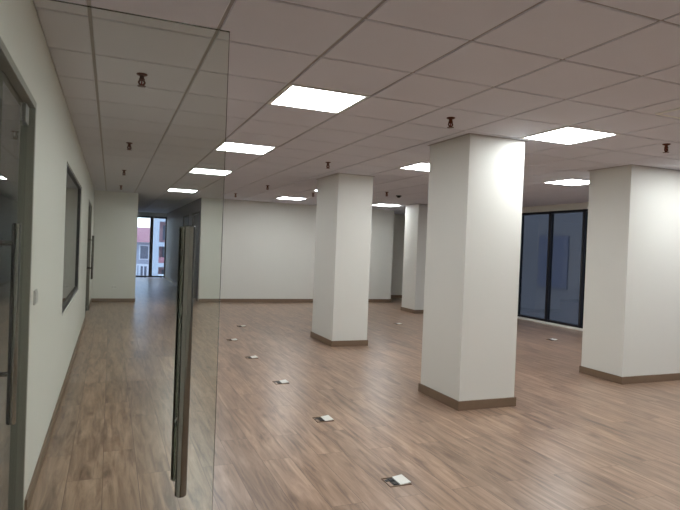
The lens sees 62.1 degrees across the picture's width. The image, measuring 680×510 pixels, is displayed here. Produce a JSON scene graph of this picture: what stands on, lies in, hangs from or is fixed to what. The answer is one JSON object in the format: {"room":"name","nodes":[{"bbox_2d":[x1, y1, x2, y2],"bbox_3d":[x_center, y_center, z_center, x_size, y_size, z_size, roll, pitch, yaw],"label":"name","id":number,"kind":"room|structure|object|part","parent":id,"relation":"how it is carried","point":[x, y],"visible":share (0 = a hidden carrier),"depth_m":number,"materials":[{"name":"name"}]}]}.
{"room":"open-plan office","nodes":[
{"label":"open-plan office","id":0,"kind":"room"},
{"bbox_2d":[0,98,5,278],"bbox_3d":[-4.244,-0.052,4.349,3.613,2.536,16.650,2,1,-22],"label":"wall","id":1,"kind":"structure","parent":0,"point":[2,104],"depth_m":3.81,"materials":[{"name":"grey paint"}]},
{"bbox_2d":[0,0,94,499],"bbox_3d":[-2.539,0.005,5.107,0.120,2.536,16.570,2,1,-22],"label":"wall","id":2,"kind":"structure","parent":0,"point":[53,334],"depth_m":3.53,"materials":[{"name":"white paint"}]},
{"bbox_2d":[0,71,28,509],"bbox_3d":[-1.447,0.314,2.464,0.146,2.046,0.687,2,1,-22],"label":"door","id":3,"kind":"structure","parent":2,"relation":"in","point":[13,368],"depth_m":2.24,"materials":[{"name":"clear glass"}]},
{"bbox_3d":[-1.313,0.273,2.239,0.071,0.800,0.034,2,1,-22],"label":"pull handle","id":4,"kind":"part","parent":3,"relation":"part of","materials":[{"name":"metal"}]},
{"bbox_2d":[0,37,36,509],"bbox_3d":[-1.339,0.307,2.132,0.128,2.100,1.460,2,1,-22],"label":"door frame","id":5,"kind":"structure","parent":2,"relation":"attached to","point":[14,186],"depth_m":2.77,"materials":[{"name":"grey metal"}]},
{"bbox_2d":[33,289,37,304],"bbox_3d":[-1.625,0.225,3.018,0.013,0.076,0.110,2,1,-22],"label":"wall switch","id":6,"kind":"object","parent":2,"relation":"attached to","point":[35,292],"visible":1,"depth_m":2.98,"materials":[{"name":"grey plastic"}]},
{"bbox_2d":[24,298,91,509],"bbox_3d":[-2.502,1.233,5.092,0.014,0.085,16.450,2,1,-22],"label":"baseboard","id":7,"kind":"structure","parent":2,"relation":"attached to","point":[31,489],"depth_m":3.90,"materials":[{"name":"brown wood"}]},
{"bbox_2d":[62,164,80,312],"bbox_3d":[-2.931,-0.177,6.098,0.088,1.335,2.770,2,1,-22],"label":"window","id":8,"kind":"structure","parent":2,"relation":"in","point":[73,189],"depth_m":6.11,"materials":[{"name":"black glass"}]},
{"bbox_2d":[85,200,91,310],"bbox_3d":[-4.696,0.073,10.404,0.128,2.100,1.700,2,1,-22],"label":"trim","id":9,"kind":"structure","parent":2,"relation":"attached to","point":[90,204],"depth_m":11.17,"materials":[{"name":"grey metal"}]},
{"bbox_2d":[85,206,93,313],"bbox_3d":[-4.826,0.078,10.791,0.234,2.046,0.805,2,1,-22],"label":"door","id":10,"kind":"structure","parent":2,"relation":"in","point":[89,206],"depth_m":10.84,"materials":[{"name":"clear glass"}]},
{"bbox_3d":[-4.826,0.080,10.791,0.012,2.043,0.805,2,1,-22],"label":"glass pane","id":11,"kind":"part","parent":10,"relation":"part of","materials":[{"name":"clear glass"}]},
{"bbox_2d":[87,236,93,278],"bbox_3d":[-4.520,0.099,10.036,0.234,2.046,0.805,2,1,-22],"label":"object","id":12,"kind":"structure","parent":10,"relation":"attached to","point":[92,239],"depth_m":10.34,"materials":[{"name":"grey metal"}]},
{"bbox_2d":[91,190,138,297],"bbox_3d":[-5.146,-0.194,12.923,0.927,2.536,0.120,2,1,-22],"label":"wall","id":13,"kind":"structure","parent":0,"point":[115,213],"depth_m":12.86,"materials":[{"name":"white paint"}]},
{"bbox_2d":[92,298,134,301],"bbox_3d":[-5.168,1.032,12.876,0.927,0.085,0.014,2,1,-22],"label":"baseboard","id":14,"kind":"structure","parent":13,"relation":"attached to","point":[93,299],"depth_m":12.87,"materials":[{"name":"brown wood"}]},
{"bbox_2d":[51,0,229,509],"bbox_3d":[-0.700,0.337,1.636,0.684,2.080,0.154,2,1,-22],"label":"door","id":15,"kind":"structure","parent":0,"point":[187,234],"depth_m":1.66,"materials":[{"name":"clear glass"}]},
{"bbox_3d":[-0.495,0.311,1.762,0.034,0.800,0.075,2,1,-22],"label":"pull handle","id":16,"kind":"part","parent":15,"relation":"part of","materials":[{"name":"metal"}]},
{"bbox_3d":[-0.465,0.313,1.688,0.034,0.800,0.075,2,1,-22],"label":"pull handle","id":17,"kind":"part","parent":15,"relation":"part of","materials":[{"name":"metal"}]},
{"bbox_2d":[138,212,166,216],"bbox_3d":[-7.452,-0.395,21.752,1.680,2.536,0.120,2,1,-22],"label":"wall","id":18,"kind":"structure","parent":0,"point":[151,214],"depth_m":21.75,"materials":[{"name":"white paint"}]},
{"bbox_2d":[136,216,166,277],"bbox_3d":[-7.379,-0.314,21.751,1.300,2.340,0.100,2,1,-22],"label":"window","id":19,"kind":"structure","parent":18,"relation":"in","point":[150,217],"depth_m":21.75,"materials":[{"name":"black"}]},
{"bbox_2d":[165,198,200,297],"bbox_3d":[-5.029,-0.252,17.854,0.120,2.536,8.930,2,1,-22],"label":"wall","id":20,"kind":"structure","parent":0,"point":[175,217],"depth_m":18.82,"materials":[{"name":"grey paint"}]},
{"bbox_2d":[165,276,197,301],"bbox_3d":[-5.799,0.949,17.576,1.440,0.085,8.930,2,1,-22],"label":"baseboard","id":21,"kind":"structure","parent":20,"relation":"attached to","point":[168,279],"depth_m":19.16,"materials":[{"name":"brown wood"}]},
{"bbox_2d":[183,215,188,225],"bbox_3d":[-4.472,-0.043,16.375,0.150,2.200,1.300,2,1,-22],"label":"door","id":22,"kind":"structure","parent":20,"relation":"in","point":[185,218],"depth_m":16.41,"materials":[{"name":"silver metal"}]},
{"bbox_3d":[-4.459,-0.022,16.381,0.040,2.138,1.196,2,1,-22],"label":"panel","id":23,"kind":"part","parent":22,"relation":"part of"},
{"bbox_2d":[192,211,199,298],"bbox_3d":[-3.692,0.011,14.453,0.150,2.200,1.350,2,1,-22],"label":"door","id":24,"kind":"structure","parent":20,"relation":"in","point":[195,216],"depth_m":14.29,"materials":[{"name":"silver metal"}]},
{"bbox_2d":[198,197,393,298],"bbox_3d":[-0.981,-0.053,14.617,5.190,2.536,0.120,2,1,-22],"label":"wall","id":25,"kind":"structure","parent":0,"point":[268,248],"depth_m":14.20,"materials":[{"name":"white paint"}]},
{"bbox_2d":[198,295,401,301],"bbox_3d":[-0.586,1.179,15.415,6.600,0.085,1.264,2,1,-22],"label":"baseboard","id":26,"kind":"structure","parent":25,"relation":"attached to","point":[199,300],"depth_m":14.28,"materials":[{"name":"brown wood"}]},
{"bbox_2d":[29,277,679,509],"bbox_3d":[-1.660,1.295,10.213,13.100,0.100,25.900,2,1,-22],"label":"floor","id":27,"kind":"structure","parent":0,"point":[571,439],"depth_m":4.61,"materials":[{"name":"brown wood"}]},
{"bbox_2d":[245,355,257,358],"bbox_3d":[-1.124,1.296,7.170,0.148,0.016,0.132,2,1,-22],"label":"box","id":28,"kind":"object","parent":27,"relation":"on","point":[255,356],"visible":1,"depth_m":7.15,"materials":[{"name":"white plastic"}]},
{"bbox_2d":[272,379,288,383],"bbox_3d":[-0.621,1.331,5.929,0.148,0.016,0.132,2,1,-22],"label":"box","id":29,"kind":"object","parent":27,"relation":"on","point":[285,381],"visible":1,"depth_m":5.91,"materials":[{"name":"white plastic"}]},
{"bbox_2d":[312,415,333,422],"bbox_3d":[-0.141,1.365,4.715,0.148,0.016,0.132,2,1,-22],"label":"box","id":30,"kind":"object","parent":27,"relation":"on","point":[327,418],"visible":1,"depth_m":4.71,"materials":[{"name":"white plastic"}]},
{"bbox_3d":[-0.109,1.365,4.729,0.070,0.014,0.120,2,1,-22],"label":"lid","id":31,"kind":"part","parent":30,"relation":"part of","materials":[{"name":"white plastic"}]},
{"bbox_2d":[310,173,374,346],"bbox_3d":[0.020,0.070,8.701,0.595,2.516,0.940,2,1,-22],"label":"pillar","id":32,"kind":"structure","parent":27,"relation":"on","point":[344,201],"depth_m":8.32,"materials":[{"name":"white paint"},{"name":"brown wood"}]},
{"bbox_3d":[-0.027,1.285,8.716,0.585,0.085,0.930,2,1,-22],"label":"baseboard","id":33,"kind":"part","parent":32,"relation":"part of","materials":[{"name":"brown wood"}]},
{"bbox_3d":[0.069,-1.184,8.685,0.595,0.004,0.940,2,1,-22],"label":"ceiling trim","id":34,"kind":"part","parent":32,"relation":"part of","materials":[{"name":"white paint"}]},
{"bbox_2d":[381,474,411,486],"bbox_3d":[0.349,1.399,3.506,0.148,0.016,0.132,2,1,-22],"label":"floor outlet","id":35,"kind":"object","parent":27,"relation":"on","point":[399,480],"visible":1,"depth_m":3.50,"materials":[{"name":"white plastic"}]},
{"bbox_3d":[0.382,1.399,3.520,0.070,0.014,0.120,2,1,-22],"label":"lid","id":36,"kind":"part","parent":35,"relation":"part of","materials":[{"name":"white plastic"}]},
{"bbox_2d":[401,204,427,313],"bbox_3d":[2.008,0.089,13.378,0.840,2.516,0.670,2,1,-22],"label":"pillar","id":37,"kind":"structure","parent":27,"relation":"on","point":[415,236],"depth_m":13.03,"materials":[{"name":"white paint"},{"name":"brown wood"}]},
{"bbox_3d":[1.960,1.304,13.393,0.830,0.085,0.660,2,1,-22],"label":"baseboard","id":38,"kind":"part","parent":37,"relation":"part of","materials":[{"name":"brown wood"}]},
{"bbox_2d":[418,133,526,410],"bbox_3d":[1.286,0.159,5.562,0.660,2.516,0.730,2,1,-22],"label":"pillar","id":39,"kind":"structure","parent":27,"relation":"on","point":[474,216],"depth_m":5.28,"materials":[{"name":"white paint"}]},
{"bbox_3d":[1.238,1.373,5.578,0.650,0.085,0.720,2,1,-22],"label":"baseboard","id":40,"kind":"part","parent":39,"relation":"part of","materials":[{"name":"brown wood"}]},
{"bbox_3d":[1.335,-1.095,5.547,0.660,0.004,0.730,2,1,-22],"label":"ceiling trim","id":41,"kind":"part","parent":39,"relation":"part of","materials":[{"name":"white paint"}]},
{"bbox_2d":[579,164,679,383],"bbox_3d":[3.685,0.235,6.959,1.160,2.516,0.650,2,1,-22],"label":"pillar","id":42,"kind":"structure","parent":27,"relation":"on","point":[631,316],"depth_m":6.66,"materials":[{"name":"white paint"}]},
{"bbox_3d":[3.638,1.449,6.974,1.150,0.085,0.640,2,1,-22],"label":"baseboard","id":43,"kind":"part","parent":42,"relation":"part of","materials":[{"name":"brown wood"}]},
{"bbox_3d":[3.734,-1.019,6.944,1.160,0.004,0.650,2,1,-22],"label":"ceiling trim","id":44,"kind":"part","parent":42,"relation":"part of","materials":[{"name":"white paint"}]},
{"bbox_2d":[33,0,679,214],"bbox_3d":[0.039,-1.231,10.938,8.967,0.030,25.500,2,1,-22],"label":"ceiling","id":45,"kind":"structure","parent":0,"point":[513,69],"depth_m":3.73,"materials":[{"name":"tile"}]},
{"bbox_2d":[126,142,132,149],"bbox_3d":[-2.349,-1.211,6.300,0.070,0.080,0.070,2,1,-22],"label":"sprinkler","id":46,"kind":"object","parent":45,"relation":"attached to","point":[128,143],"visible":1,"depth_m":6.29,"materials":[{"name":"gold metal"}]},
{"bbox_2d":[136,72,147,87],"bbox_3d":[-1.289,-1.137,3.676,0.070,0.080,0.070,2,1,-22],"label":"sprinkler","id":47,"kind":"object","parent":45,"relation":"attached to","point":[142,75],"visible":1,"depth_m":3.67,"materials":[{"name":"gold metal"}]},
{"bbox_2d":[167,188,198,192],"bbox_3d":[-3.330,-1.367,11.943,0.592,0.018,0.592,2,1,-22],"label":"recessed light","id":48,"kind":"object","parent":45,"relation":"in","point":[169,189],"visible":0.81,"depth_m":11.94,"materials":[{"name":"white plastic"}]},
{"bbox_2d":[188,168,233,175],"bbox_3d":[-1.976,-1.273,8.608,0.592,0.018,0.592,2,1,-22],"label":"recessed light","id":49,"kind":"object","parent":45,"relation":"in","point":[193,170],"visible":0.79,"depth_m":8.59,"materials":[{"name":"white plastic"}]},
{"bbox_2d":[214,141,276,154],"bbox_3d":[-1.074,-1.210,6.385,0.592,0.018,0.592,2,1,-22],"label":"recessed light","id":50,"kind":"object","parent":45,"relation":"in","point":[230,146],"visible":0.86,"depth_m":6.36,"materials":[{"name":"white plastic"}]},
{"bbox_2d":[217,143,272,153],"bbox_3d":[-1.074,-1.209,6.385,0.540,0.012,0.540,2,1,-22],"label":"diffuser","id":51,"kind":"object","parent":50,"relation":"attached to","point":[232,147],"depth_m":6.37,"materials":[{"name":"white plastic"}]},
{"bbox_2d":[275,196,307,199],"bbox_3d":[-1.107,-1.292,12.847,0.592,0.018,0.592,2,1,-22],"label":"recessed light","id":52,"kind":"object","parent":45,"relation":"in","point":[282,197],"visible":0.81,"depth_m":12.83,"materials":[{"name":"white plastic"}]},
{"bbox_2d":[277,197,304,199],"bbox_3d":[-1.108,-1.291,12.847,0.540,0.012,0.540,2,1,-22],"label":"diffuser","id":53,"kind":"object","parent":52,"relation":"attached to","point":[290,198],"depth_m":12.84,"materials":[{"name":"white plastic"}]},
{"bbox_2d":[267,83,369,113],"bbox_3d":[-0.172,-1.147,4.162,0.592,0.018,0.592,2,1,-22],"label":"recessed light","id":54,"kind":"object","parent":45,"relation":"in","point":[292,95],"visible":0.9,"depth_m":4.12,"materials":[{"name":"white plastic"}]},
{"bbox_2d":[373,204,401,206],"bbox_3d":[1.115,-1.216,13.751,0.592,0.018,0.592,2,1,-22],"label":"recessed light","id":55,"kind":"object","parent":45,"relation":"in","point":[387,205],"visible":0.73,"depth_m":13.73,"materials":[{"name":"white plastic"}]},
{"bbox_2d":[399,162,429,170],"bbox_3d":[1.148,-1.134,7.289,0.592,0.018,0.592,2,1,-22],"label":"recessed light","id":56,"kind":"object","parent":45,"relation":"in","point":[420,166],"visible":0.39,"depth_m":7.29,"materials":[{"name":"white plastic"}]},
{"bbox_2d":[447,117,454,127],"bbox_3d":[0.889,-1.063,4.541,0.070,0.080,0.070,2,1,-22],"label":"sprinkler","id":57,"kind":"object","parent":45,"relation":"attached to","point":[450,119],"visible":1,"depth_m":4.53,"materials":[{"name":"red metal"}]},
{"bbox_2d":[542,178,588,185],"bbox_3d":[3.370,-1.059,8.193,0.592,0.018,0.592,2,1,-22],"label":"recessed light","id":58,"kind":"object","parent":45,"relation":"in","point":[570,182],"visible":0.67,"depth_m":8.20,"materials":[{"name":"white plastic"}]},
{"bbox_2d":[520,126,620,144],"bbox_3d":[2.050,-1.071,5.066,0.592,0.018,0.592,2,1,-22],"label":"recessed light","id":59,"kind":"object","parent":45,"relation":"in","point":[567,135],"visible":0.83,"depth_m":5.03,"materials":[{"name":"white plastic"}]},
{"bbox_2d":[662,143,669,152],"bbox_3d":[3.023,-0.988,5.236,0.070,0.080,0.070,2,1,-22],"label":"sprinkler","id":60,"kind":"object","parent":45,"relation":"attached to","point":[665,144],"visible":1,"depth_m":5.22,"materials":[{"name":"red metal"}]},
{"bbox_2d":[655,107,679,118],"bbox_3d":[2.572,-1.025,4.038,0.400,0.012,0.400,2,1,-22],"label":"access hatch","id":61,"kind":"object","parent":45,"relation":"attached to","point":[674,113],"visible":1,"depth_m":4.11,"materials":[{"name":"white plastic"}]},
{"bbox_3d":[2.576,-1.025,4.039,0.348,0.008,0.356,2,1,-22],"label":"hatch panel","id":62,"kind":"part","parent":61,"relation":"part of","materials":[{"name":"tile"}]},
{"bbox_2d":[391,214,404,294],"bbox_3d":[1.549,0.016,16.995,1.530,2.536,0.120,2,1,-22],"label":"wall","id":63,"kind":"structure","parent":0,"point":[399,219],"depth_m":17.01,"materials":[{"name":"white paint"}]},
{"bbox_2d":[522,202,587,212],"bbox_3d":[5.639,0.274,9.108,0.120,2.536,17.820,2,1,-22],"label":"wall","id":64,"kind":"structure","parent":0,"point":[573,206],"depth_m":11.80,"materials":[{"name":"white paint"}]},
{"bbox_2d":[517,316,582,330],"bbox_3d":[5.573,1.520,8.982,0.020,0.045,12.090,2,1,-22],"label":"trim","id":65,"kind":"structure","parent":64,"relation":"attached to","point":[518,317],"depth_m":11.80,"materials":[{"name":"white plastic"}]},
{"bbox_2d":[518,209,587,328],"bbox_3d":[5.660,0.332,8.991,0.097,2.345,12.105,2,1,-22],"label":"window","id":66,"kind":"structure","parent":64,"relation":"in","point":[553,243],"depth_m":11.86,"materials":[{"name":"black"}]},
{"bbox_3d":[4.266,0.235,12.420,0.008,2.265,0.870,2,1,-22],"label":"glass pane","id":67,"kind":"part","parent":66,"relation":"part of","materials":[{"name":"glass"}]},
{"bbox_3d":[4.615,0.259,11.559,0.008,2.265,0.870,2,1,-22],"label":"glass pane","id":68,"kind":"part","parent":66,"relation":"part of","materials":[{"name":"glass"}]},
{"bbox_3d":[4.965,0.284,10.697,0.008,2.265,0.870,2,1,-22],"label":"glass pane","id":69,"kind":"part","parent":66,"relation":"part of","materials":[{"name":"glass"}]},
{"label":"outside","id":70,"kind":"structure","parent":0,"visible":0},
{"bbox_3d":[-26.138,6.726,63.697,120.000,0.200,88.500,2,1,-22],"label":"ground","id":71,"kind":"structure","parent":70,"visible":0},
{"bbox_2d":[136,227,149,277],"bbox_3d":[-15.818,2.648,39.862,4.300,9.350,7.600,2,1,-22],"label":"house","id":72,"kind":"structure","parent":71,"relation":"on","point":[143,234],"depth_m":37.80,"materials":[{"name":"red tile"}]},
{"bbox_3d":[-14.240,1.037,36.381,3.900,0.980,0.050,2,1,-22],"label":"balcony railing","id":73,"kind":"part","parent":72,"relation":"part of","materials":[{"name":"white"}]},
{"bbox_2d":[150,218,164,277],"bbox_3d":[-8.819,1.636,36.574,6.520,12.000,3.100,2,1,-22],"label":"apartment building","id":74,"kind":"structure","parent":71,"relation":"on","point":[159,224],"depth_m":34.03,"materials":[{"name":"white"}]}
]}

